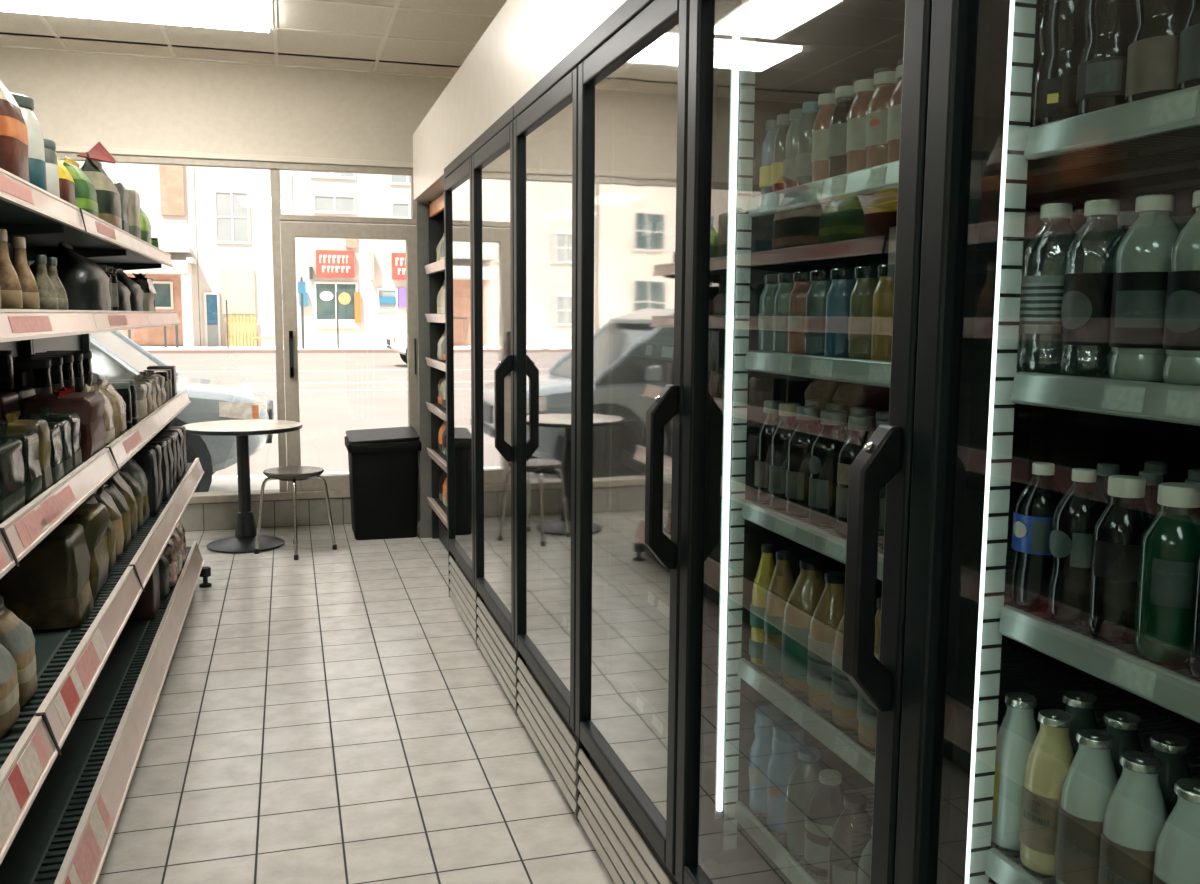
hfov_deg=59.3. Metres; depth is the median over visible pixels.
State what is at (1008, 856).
wire shelf
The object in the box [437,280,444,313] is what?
snack bag
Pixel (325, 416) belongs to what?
road
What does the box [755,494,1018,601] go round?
wire shelf
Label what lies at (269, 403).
grille
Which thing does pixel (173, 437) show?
packet
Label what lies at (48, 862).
grille
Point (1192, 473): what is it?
bottle
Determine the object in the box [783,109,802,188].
bottle
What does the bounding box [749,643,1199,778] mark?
wire shelf
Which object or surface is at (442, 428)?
snack bag
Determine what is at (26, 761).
shelving
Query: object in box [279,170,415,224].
window
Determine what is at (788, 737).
bottle
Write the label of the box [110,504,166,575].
grille
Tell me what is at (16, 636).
bottle
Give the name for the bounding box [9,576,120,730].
grille
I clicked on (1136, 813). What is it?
bottle
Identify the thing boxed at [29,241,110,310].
bottle
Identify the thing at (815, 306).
bottle
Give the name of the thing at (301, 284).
pole
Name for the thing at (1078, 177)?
wire shelf
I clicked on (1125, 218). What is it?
bottle
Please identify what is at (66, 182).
bottle
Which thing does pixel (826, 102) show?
bottle
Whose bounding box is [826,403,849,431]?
bottle
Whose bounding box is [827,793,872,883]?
bottle
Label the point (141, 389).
packet
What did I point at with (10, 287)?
sauce bottle
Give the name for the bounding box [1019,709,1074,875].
bottle
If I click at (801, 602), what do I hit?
bottle
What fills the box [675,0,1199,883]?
cooler
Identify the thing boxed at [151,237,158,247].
tub
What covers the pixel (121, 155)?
trim
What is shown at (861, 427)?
bottle
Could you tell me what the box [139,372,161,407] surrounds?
packet
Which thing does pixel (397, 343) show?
car
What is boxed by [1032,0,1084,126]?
bottle
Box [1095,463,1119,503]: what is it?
bottle
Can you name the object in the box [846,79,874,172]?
bottle
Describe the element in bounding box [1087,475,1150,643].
bottle
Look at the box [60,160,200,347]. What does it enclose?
building
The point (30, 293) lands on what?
sauce bottle
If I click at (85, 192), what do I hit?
bottle
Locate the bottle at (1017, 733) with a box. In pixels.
[991,692,1037,850]
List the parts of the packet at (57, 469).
printed panel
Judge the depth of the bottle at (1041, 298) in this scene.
1.25 m
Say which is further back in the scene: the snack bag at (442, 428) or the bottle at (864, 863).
the snack bag at (442, 428)
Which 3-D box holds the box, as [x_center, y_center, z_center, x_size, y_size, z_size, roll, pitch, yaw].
[-2.106,-0.288,5.063,0.121,0.155,0.101,-2,7,-16]
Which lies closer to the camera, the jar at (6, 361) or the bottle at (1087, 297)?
the bottle at (1087, 297)
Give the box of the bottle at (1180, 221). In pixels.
[1171,216,1191,230]
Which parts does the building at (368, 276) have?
orange post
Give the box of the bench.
[251,337,299,346]
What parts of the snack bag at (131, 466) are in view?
printed panel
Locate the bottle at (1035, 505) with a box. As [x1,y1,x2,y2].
[1010,462,1062,610]
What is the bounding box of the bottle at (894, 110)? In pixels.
[887,64,902,162]
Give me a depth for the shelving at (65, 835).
2.48 m
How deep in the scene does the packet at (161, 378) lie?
4.60 m
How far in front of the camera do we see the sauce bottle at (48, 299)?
2.68 m
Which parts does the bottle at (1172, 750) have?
foil lid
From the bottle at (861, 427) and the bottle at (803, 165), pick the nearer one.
the bottle at (861, 427)
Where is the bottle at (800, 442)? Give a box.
[785,406,821,517]
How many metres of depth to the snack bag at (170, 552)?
4.61 m
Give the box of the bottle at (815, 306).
[804,271,836,355]
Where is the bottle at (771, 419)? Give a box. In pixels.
[754,400,782,504]
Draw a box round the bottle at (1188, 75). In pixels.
[1177,0,1199,89]
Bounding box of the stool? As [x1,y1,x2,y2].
[254,466,336,559]
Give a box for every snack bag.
[0,524,93,630]
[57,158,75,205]
[59,503,109,599]
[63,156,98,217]
[82,380,114,445]
[82,494,115,573]
[93,485,123,562]
[94,376,126,437]
[102,480,130,551]
[108,470,137,540]
[113,268,143,310]
[117,280,131,310]
[118,467,142,531]
[122,458,149,523]
[127,563,160,620]
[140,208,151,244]
[158,553,169,600]
[163,538,178,588]
[171,529,182,574]
[175,520,186,564]
[436,233,443,261]
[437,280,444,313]
[437,331,444,359]
[438,372,445,405]
[438,421,445,451]
[439,471,446,501]
[440,240,443,259]
[441,288,444,313]
[441,338,445,360]
[441,380,445,407]
[442,428,445,455]
[443,477,446,506]
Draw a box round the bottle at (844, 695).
[831,613,857,729]
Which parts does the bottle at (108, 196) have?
printed panel, printed panel, printed panel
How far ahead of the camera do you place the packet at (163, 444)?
4.29 m
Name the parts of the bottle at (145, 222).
printed panel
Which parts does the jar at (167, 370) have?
lid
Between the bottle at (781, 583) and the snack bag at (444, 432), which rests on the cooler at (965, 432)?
the bottle at (781, 583)
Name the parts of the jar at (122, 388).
lid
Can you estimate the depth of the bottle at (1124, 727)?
1.26 m
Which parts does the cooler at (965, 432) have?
shelf rail, door, shelf rail, shelf rail, shelf rail, shelf rail, door handle, door, shelf rail, shelf rail, shelf rail, shelf rail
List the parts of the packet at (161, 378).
printed panel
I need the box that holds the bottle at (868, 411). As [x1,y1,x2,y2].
[847,407,874,435]
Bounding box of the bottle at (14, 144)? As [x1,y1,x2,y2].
[0,81,29,182]
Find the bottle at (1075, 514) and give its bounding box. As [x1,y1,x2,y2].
[1047,468,1105,625]
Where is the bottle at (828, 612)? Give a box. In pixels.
[807,571,844,711]
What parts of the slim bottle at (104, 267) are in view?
lid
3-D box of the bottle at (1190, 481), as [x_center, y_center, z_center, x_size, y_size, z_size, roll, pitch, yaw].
[0.657,0.132,1.169,0.061,0.179,0.061,-2,7,-16]
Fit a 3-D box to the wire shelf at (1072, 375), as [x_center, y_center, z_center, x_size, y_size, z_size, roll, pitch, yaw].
[0.888,-0.039,1.023,0.572,0.013,0.759,-2,7,-16]
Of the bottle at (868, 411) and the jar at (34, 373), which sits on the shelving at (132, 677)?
the jar at (34, 373)
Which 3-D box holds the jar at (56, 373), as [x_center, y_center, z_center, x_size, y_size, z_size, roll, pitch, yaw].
[-1.820,-0.143,3.412,0.154,0.266,0.154,-2,7,-16]
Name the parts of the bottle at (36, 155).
lid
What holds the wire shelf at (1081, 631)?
attached to the cooler at (965, 432)
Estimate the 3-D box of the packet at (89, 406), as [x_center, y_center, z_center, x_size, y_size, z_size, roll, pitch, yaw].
[-1.512,-0.055,2.978,0.182,0.197,0.253,-2,7,-16]
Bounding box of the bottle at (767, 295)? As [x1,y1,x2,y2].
[758,274,787,351]
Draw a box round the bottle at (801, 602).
[781,558,824,692]
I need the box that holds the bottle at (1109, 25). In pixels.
[1076,0,1135,115]
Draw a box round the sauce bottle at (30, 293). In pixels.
[12,237,39,308]
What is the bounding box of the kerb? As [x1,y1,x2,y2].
[147,350,396,352]
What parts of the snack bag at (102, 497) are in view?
printed panel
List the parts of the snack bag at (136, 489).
printed panel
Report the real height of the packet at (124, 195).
0.247 m
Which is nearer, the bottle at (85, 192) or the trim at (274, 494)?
the bottle at (85, 192)
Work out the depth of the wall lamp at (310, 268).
47.41 m
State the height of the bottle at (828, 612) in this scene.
0.234 m
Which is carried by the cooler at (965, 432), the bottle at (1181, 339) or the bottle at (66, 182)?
the bottle at (1181, 339)
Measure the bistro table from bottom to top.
0.736 m
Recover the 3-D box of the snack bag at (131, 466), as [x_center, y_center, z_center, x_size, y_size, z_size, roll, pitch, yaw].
[-1.720,0.162,3.847,0.127,0.265,0.135,-2,7,-16]
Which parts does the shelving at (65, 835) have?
shelf, price rail, price rail, shelf, shelf, price rail, price rail, price rail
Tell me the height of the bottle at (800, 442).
0.196 m
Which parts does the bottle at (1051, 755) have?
foil lid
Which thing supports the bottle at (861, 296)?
on the cooler at (965, 432)
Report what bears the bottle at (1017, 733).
on the cooler at (965, 432)
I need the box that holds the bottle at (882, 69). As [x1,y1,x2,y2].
[874,67,895,74]
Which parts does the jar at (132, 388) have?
lid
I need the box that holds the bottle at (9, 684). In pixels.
[0,643,19,738]
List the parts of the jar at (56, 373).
lid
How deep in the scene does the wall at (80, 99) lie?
6.59 m
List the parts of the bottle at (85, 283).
printed panel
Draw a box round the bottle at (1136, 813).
[1098,751,1168,883]
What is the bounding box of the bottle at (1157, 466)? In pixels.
[1144,461,1167,482]
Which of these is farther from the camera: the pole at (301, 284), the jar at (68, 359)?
the pole at (301, 284)
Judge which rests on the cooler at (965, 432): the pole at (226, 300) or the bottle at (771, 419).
the bottle at (771, 419)
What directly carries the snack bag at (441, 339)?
on the rack
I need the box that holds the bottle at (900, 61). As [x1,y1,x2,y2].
[897,58,902,65]
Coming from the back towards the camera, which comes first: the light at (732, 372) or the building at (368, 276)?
the building at (368, 276)
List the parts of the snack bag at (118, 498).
printed panel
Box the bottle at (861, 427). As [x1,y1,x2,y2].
[836,415,875,536]
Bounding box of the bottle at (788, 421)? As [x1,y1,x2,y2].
[769,403,800,510]
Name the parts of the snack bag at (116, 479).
printed panel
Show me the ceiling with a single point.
(295, 14)
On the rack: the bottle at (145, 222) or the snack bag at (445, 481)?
the snack bag at (445, 481)
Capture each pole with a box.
[226,300,228,348]
[298,277,305,348]
[336,292,338,348]
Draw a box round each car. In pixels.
[90,331,273,491]
[387,333,406,363]
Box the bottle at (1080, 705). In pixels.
[1062,691,1099,753]
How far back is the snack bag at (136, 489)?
3.68 m
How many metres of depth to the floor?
3.45 m
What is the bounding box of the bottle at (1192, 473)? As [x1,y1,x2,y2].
[1188,469,1199,479]
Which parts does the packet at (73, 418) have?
printed panel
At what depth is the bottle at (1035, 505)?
1.28 m
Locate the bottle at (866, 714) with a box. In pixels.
[857,597,881,748]
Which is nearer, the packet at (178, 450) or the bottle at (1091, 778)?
the bottle at (1091, 778)
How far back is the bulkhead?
3.81 m
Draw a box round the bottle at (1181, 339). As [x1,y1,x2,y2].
[1162,190,1199,385]
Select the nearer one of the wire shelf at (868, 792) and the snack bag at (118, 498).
the wire shelf at (868, 792)
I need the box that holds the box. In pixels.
[147,365,176,397]
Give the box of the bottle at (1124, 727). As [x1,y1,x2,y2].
[1103,711,1142,779]
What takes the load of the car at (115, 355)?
on the sidewalk at (219, 483)
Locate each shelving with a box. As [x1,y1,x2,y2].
[0,168,142,883]
[0,208,181,743]
[0,537,57,864]
[28,238,203,626]
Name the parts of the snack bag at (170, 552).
printed panel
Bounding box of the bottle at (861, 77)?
[852,76,873,84]
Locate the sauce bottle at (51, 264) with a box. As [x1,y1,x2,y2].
[46,257,67,309]
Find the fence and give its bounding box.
[226,315,256,346]
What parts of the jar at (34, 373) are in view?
lid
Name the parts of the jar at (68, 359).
lid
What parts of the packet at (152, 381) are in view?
printed panel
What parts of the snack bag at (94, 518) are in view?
printed panel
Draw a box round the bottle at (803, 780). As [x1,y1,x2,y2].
[784,746,822,853]
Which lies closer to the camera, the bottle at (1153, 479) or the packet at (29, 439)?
the bottle at (1153, 479)
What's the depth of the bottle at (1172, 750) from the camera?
1.19 m
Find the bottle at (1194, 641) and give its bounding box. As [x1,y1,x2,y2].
[1188,549,1199,679]
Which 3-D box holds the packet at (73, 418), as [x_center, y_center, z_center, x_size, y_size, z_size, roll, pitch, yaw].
[-1.416,-0.008,2.708,0.134,0.170,0.106,-2,7,-16]
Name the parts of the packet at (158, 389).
printed panel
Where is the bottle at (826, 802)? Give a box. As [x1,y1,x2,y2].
[804,769,850,876]
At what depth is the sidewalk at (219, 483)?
9.66 m
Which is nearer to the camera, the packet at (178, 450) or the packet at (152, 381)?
the packet at (152, 381)
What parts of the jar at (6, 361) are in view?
lid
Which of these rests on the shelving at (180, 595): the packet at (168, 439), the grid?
the packet at (168, 439)
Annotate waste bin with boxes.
[344,426,421,539]
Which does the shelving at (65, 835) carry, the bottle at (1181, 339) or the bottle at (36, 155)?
the bottle at (36, 155)
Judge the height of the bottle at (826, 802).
0.175 m
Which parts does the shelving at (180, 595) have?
panel, shelf, price rail, price rail, price rail, price rail, price rail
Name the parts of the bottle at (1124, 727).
foil lid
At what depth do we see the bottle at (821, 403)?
2.00 m
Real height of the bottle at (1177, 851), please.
0.194 m
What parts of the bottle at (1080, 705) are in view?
foil lid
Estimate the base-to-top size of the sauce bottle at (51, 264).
0.155 m
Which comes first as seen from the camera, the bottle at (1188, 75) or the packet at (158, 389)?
the bottle at (1188, 75)
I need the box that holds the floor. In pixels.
[97,521,624,883]
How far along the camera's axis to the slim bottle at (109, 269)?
3.84 m
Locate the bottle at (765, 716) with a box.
[749,705,785,814]
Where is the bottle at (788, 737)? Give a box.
[766,720,805,833]
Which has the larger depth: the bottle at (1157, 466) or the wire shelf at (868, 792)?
the wire shelf at (868, 792)
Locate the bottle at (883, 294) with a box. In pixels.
[870,265,893,360]
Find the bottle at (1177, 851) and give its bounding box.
[1153,778,1199,883]
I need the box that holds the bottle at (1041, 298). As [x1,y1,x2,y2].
[1018,203,1083,374]
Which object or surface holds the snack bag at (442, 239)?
on the rack
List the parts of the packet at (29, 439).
printed panel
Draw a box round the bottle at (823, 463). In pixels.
[808,410,847,527]
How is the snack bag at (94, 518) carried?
on the shelving at (65, 835)
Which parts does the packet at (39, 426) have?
printed panel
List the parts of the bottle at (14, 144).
printed panel, printed panel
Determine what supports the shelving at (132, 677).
on the floor
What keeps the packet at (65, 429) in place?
on the shelving at (65, 835)
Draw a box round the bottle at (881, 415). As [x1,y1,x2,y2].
[875,411,888,421]
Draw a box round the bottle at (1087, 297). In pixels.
[1060,199,1124,378]
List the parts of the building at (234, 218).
door pane, house door, door panel, shop panel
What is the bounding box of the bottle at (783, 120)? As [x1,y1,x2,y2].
[771,114,790,183]
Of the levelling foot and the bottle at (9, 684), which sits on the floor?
the levelling foot
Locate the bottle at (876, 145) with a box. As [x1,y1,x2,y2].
[865,71,896,168]
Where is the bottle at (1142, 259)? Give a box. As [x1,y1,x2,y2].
[1108,195,1179,382]
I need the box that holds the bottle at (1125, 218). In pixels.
[1094,210,1137,375]
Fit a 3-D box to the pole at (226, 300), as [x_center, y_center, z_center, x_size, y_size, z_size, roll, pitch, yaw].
[-15.218,-4.790,42.998,0.060,2.000,0.057,-2,7,-16]
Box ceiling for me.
[0,0,506,76]
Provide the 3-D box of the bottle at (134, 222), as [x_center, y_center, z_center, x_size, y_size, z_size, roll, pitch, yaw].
[-1.998,-0.946,4.405,0.130,0.256,0.179,-2,7,-16]
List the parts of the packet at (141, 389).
printed panel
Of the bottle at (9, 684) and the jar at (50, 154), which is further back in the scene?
the jar at (50, 154)
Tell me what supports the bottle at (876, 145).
on the cooler at (965, 432)
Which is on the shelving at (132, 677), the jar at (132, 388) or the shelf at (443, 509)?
the jar at (132, 388)
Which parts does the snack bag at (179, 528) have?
printed panel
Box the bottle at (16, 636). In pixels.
[0,595,37,706]
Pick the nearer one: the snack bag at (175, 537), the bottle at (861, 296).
the bottle at (861, 296)
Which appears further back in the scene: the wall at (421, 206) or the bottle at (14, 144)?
the wall at (421, 206)
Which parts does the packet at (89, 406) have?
printed panel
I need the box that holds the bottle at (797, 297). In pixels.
[787,272,818,353]
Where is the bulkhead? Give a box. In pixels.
[413,0,626,200]
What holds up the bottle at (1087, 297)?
on the cooler at (965, 432)
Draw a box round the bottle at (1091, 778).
[1054,728,1117,883]
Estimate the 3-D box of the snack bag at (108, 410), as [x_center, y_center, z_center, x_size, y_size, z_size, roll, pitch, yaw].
[-1.585,-0.091,3.278,0.127,0.196,0.173,-2,7,-16]
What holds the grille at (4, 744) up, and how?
attached to the shelving at (26, 761)
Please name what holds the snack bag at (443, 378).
on the rack
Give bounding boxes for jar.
[0,350,13,391]
[12,356,63,392]
[12,358,51,393]
[23,354,74,392]
[35,352,83,391]
[44,147,57,164]
[47,350,92,385]
[108,379,137,425]
[110,381,131,429]
[139,371,168,401]
[144,369,171,399]
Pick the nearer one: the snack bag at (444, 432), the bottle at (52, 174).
the bottle at (52, 174)
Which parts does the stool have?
leg, seat, seat plate, leg, leg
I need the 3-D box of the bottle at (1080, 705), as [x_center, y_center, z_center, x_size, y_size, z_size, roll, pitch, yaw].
[0.613,0.421,1.357,0.067,0.194,0.067,-2,7,-16]
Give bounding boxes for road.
[151,353,407,475]
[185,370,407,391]
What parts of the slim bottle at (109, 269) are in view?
lid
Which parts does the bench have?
seat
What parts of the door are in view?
handle, handle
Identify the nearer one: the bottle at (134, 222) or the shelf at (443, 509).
the bottle at (134, 222)
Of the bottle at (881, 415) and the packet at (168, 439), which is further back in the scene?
the packet at (168, 439)
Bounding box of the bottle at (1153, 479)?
[1139,471,1163,520]
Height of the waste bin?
0.664 m
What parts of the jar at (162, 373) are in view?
lid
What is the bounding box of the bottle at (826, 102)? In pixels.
[811,92,835,181]
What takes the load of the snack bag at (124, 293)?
on the shelving at (180, 595)
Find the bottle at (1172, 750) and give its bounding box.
[1149,733,1191,814]
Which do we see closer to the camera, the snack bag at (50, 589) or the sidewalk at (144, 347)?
the snack bag at (50, 589)
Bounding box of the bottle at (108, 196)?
[77,142,121,228]
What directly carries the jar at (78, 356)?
on the shelving at (132, 677)
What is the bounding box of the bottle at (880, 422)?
[876,420,888,549]
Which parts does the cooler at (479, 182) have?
door, door glass, louver panel, trim, door, door glass, louver panel, door handle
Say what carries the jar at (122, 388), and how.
on the shelving at (132, 677)
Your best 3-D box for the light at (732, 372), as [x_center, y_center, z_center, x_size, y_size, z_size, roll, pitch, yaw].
[0.243,-0.009,2.023,0.021,1.540,0.008,-2,7,-16]
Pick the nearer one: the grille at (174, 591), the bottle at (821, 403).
the bottle at (821, 403)
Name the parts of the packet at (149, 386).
printed panel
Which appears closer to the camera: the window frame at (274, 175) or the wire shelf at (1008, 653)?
the wire shelf at (1008, 653)
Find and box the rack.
[424,193,447,550]
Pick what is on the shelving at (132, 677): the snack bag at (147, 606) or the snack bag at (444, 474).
the snack bag at (147, 606)
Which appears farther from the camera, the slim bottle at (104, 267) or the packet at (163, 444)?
the packet at (163, 444)
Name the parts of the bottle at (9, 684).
printed panel, printed panel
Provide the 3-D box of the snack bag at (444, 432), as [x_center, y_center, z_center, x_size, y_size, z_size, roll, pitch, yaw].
[-0.889,-0.028,6.307,0.106,0.208,0.153,-2,7,-16]
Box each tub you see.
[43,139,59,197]
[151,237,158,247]
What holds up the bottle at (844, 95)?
on the cooler at (965, 432)
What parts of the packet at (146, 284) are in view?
printed panel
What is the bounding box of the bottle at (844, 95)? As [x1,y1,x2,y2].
[828,85,854,177]
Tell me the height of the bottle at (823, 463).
0.196 m
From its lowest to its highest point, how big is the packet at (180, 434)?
0.240 m
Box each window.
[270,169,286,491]
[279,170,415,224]
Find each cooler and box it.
[444,105,515,709]
[513,0,689,883]
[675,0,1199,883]
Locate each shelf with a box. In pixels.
[433,449,446,461]
[434,404,445,411]
[434,498,446,514]
[744,787,1055,883]
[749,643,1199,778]
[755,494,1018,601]
[816,147,1199,210]
[991,840,1055,883]
[1004,602,1199,681]
[1016,363,1099,374]
[1072,375,1108,376]
[1100,126,1199,155]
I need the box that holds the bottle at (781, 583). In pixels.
[763,550,794,675]
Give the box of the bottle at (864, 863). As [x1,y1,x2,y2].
[857,827,871,883]
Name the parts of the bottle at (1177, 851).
foil lid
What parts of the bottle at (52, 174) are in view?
lid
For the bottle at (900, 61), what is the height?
0.186 m
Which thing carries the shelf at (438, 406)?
attached to the rack
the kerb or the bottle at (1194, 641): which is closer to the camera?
the bottle at (1194, 641)
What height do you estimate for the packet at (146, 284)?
0.188 m
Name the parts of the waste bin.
lid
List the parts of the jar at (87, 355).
lid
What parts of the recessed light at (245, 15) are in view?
light frame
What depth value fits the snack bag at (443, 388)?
6.23 m
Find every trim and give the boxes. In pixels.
[55,145,412,175]
[188,487,419,503]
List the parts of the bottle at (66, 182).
printed panel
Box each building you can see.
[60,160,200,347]
[194,166,292,345]
[292,171,415,345]
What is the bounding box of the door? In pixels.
[280,221,419,491]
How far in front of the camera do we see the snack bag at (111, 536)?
3.08 m
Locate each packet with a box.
[0,391,20,419]
[0,411,52,492]
[0,422,42,505]
[0,438,25,523]
[12,387,35,414]
[18,405,81,469]
[20,386,105,461]
[23,417,64,485]
[30,413,72,476]
[113,181,128,232]
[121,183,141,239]
[128,376,152,414]
[129,273,155,310]
[132,448,159,516]
[134,374,157,411]
[135,384,147,421]
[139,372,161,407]
[141,444,162,504]
[144,370,166,404]
[146,441,169,500]
[150,437,173,493]
[153,434,177,486]
[157,429,181,482]
[162,426,183,473]
[165,422,186,471]
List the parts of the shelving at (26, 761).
price rail, price rail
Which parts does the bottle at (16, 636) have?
printed panel, printed panel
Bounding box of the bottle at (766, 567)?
[749,544,774,664]
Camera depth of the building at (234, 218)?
46.66 m
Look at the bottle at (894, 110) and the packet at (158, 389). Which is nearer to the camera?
the bottle at (894, 110)
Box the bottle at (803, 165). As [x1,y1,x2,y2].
[795,101,818,185]
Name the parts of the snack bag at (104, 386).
printed panel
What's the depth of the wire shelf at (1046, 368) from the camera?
1.51 m
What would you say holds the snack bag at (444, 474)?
on the rack
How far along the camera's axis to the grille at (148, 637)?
3.62 m
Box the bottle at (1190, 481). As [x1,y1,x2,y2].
[1185,479,1199,515]
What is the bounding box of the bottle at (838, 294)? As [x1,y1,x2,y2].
[824,269,858,357]
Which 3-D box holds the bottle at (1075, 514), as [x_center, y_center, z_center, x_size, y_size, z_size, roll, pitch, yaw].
[0.562,0.122,1.235,0.066,0.181,0.066,-2,7,-16]
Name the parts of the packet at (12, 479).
printed panel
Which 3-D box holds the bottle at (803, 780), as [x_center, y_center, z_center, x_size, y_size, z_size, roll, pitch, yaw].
[0.380,0.654,1.934,0.081,0.185,0.078,-2,7,-16]
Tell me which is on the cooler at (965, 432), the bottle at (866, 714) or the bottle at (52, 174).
the bottle at (866, 714)
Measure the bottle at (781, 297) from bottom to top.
0.146 m
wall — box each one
[0,47,450,531]
[416,201,431,537]
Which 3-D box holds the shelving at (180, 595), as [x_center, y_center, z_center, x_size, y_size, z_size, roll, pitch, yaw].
[-2.156,-0.034,4.774,0.576,1.700,1.236,-2,7,-16]
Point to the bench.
(254, 338)
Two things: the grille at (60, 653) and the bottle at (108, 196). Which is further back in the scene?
the bottle at (108, 196)
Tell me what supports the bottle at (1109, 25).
on the cooler at (965, 432)
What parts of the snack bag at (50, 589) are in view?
printed panel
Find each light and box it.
[0,0,272,32]
[715,20,740,818]
[965,0,1014,883]
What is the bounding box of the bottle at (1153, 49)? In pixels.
[1125,0,1188,102]
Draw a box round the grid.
[0,0,495,78]
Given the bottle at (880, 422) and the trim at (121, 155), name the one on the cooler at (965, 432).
the bottle at (880, 422)
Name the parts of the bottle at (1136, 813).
foil lid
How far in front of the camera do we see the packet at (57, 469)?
2.48 m
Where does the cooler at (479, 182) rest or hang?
on the floor
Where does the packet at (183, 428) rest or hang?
on the shelving at (180, 595)
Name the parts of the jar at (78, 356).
lid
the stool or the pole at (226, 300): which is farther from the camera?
the pole at (226, 300)
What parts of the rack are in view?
panel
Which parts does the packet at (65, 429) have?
printed panel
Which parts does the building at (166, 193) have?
porch railing, balcony railing, porch post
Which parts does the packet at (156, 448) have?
printed panel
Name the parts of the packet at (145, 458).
printed panel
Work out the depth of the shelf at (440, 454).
6.28 m
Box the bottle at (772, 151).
[759,120,784,194]
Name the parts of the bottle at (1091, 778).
foil lid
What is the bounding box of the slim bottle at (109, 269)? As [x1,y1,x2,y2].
[107,267,118,310]
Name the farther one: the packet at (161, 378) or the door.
the door
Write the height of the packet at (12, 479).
0.170 m
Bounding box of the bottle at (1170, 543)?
[1133,482,1199,664]
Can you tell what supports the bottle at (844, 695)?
on the cooler at (965, 432)
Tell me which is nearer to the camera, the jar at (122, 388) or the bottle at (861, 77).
the bottle at (861, 77)
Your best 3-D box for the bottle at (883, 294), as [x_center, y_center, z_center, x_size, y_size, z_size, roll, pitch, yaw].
[0.444,-0.196,1.604,0.057,0.146,0.057,-2,7,-16]
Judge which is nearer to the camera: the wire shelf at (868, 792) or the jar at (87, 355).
the wire shelf at (868, 792)
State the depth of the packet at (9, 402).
2.82 m
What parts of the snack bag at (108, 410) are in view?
printed panel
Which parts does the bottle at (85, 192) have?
printed panel, printed panel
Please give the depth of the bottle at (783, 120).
1.90 m
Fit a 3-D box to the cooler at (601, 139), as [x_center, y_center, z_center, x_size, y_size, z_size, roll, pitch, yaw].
[0.291,0.005,2.899,0.862,2.055,1.571,-2,7,-16]
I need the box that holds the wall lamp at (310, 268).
[309,267,312,278]
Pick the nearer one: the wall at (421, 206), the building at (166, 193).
the wall at (421, 206)
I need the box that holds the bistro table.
[183,419,301,552]
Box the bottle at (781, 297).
[772,273,802,352]
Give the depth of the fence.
46.72 m
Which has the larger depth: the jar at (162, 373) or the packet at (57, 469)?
the jar at (162, 373)
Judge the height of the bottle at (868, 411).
0.197 m
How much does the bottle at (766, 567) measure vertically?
0.234 m
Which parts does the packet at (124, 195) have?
printed panel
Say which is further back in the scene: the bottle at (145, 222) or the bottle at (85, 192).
the bottle at (145, 222)
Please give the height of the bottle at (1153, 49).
0.215 m
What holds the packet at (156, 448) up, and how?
on the shelving at (132, 677)
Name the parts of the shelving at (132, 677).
panel, shelf, price rail, shelf, price rail, shelf, price rail, price rail, price rail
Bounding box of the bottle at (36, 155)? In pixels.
[11,93,46,190]
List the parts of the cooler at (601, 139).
door, louver panel, door glass, trim, louver panel, door, door glass, door handle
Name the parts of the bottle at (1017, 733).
foil lid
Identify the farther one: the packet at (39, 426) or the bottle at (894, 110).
the packet at (39, 426)
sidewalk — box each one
[141,346,390,349]
[208,472,348,491]
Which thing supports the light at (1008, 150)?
attached to the cooler at (965, 432)
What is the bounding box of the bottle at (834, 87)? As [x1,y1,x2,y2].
[832,85,845,92]
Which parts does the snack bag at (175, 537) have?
printed panel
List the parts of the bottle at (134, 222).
printed panel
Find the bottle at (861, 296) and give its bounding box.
[848,267,883,359]
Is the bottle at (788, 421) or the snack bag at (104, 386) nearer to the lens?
the bottle at (788, 421)
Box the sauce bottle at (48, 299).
[34,255,58,309]
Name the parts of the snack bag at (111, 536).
printed panel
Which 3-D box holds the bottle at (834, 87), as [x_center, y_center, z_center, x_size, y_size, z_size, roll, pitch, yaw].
[0.430,-0.538,1.879,0.060,0.186,0.060,-2,7,-16]
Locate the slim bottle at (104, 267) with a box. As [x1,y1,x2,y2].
[99,265,112,310]
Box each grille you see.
[0,735,20,768]
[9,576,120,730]
[33,720,120,883]
[107,610,165,717]
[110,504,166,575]
[159,546,191,608]
[162,463,192,503]
[266,400,273,442]
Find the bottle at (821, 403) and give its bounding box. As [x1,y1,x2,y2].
[805,400,826,426]
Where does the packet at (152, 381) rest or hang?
on the shelving at (180, 595)
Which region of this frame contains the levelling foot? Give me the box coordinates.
[199,566,211,587]
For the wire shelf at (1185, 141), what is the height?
0.013 m
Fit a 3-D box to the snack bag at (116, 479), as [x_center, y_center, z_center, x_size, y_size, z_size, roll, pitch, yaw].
[-1.643,0.203,3.539,0.158,0.258,0.145,-2,7,-16]
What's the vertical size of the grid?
0.008 m
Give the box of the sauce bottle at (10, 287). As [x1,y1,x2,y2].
[0,229,22,308]

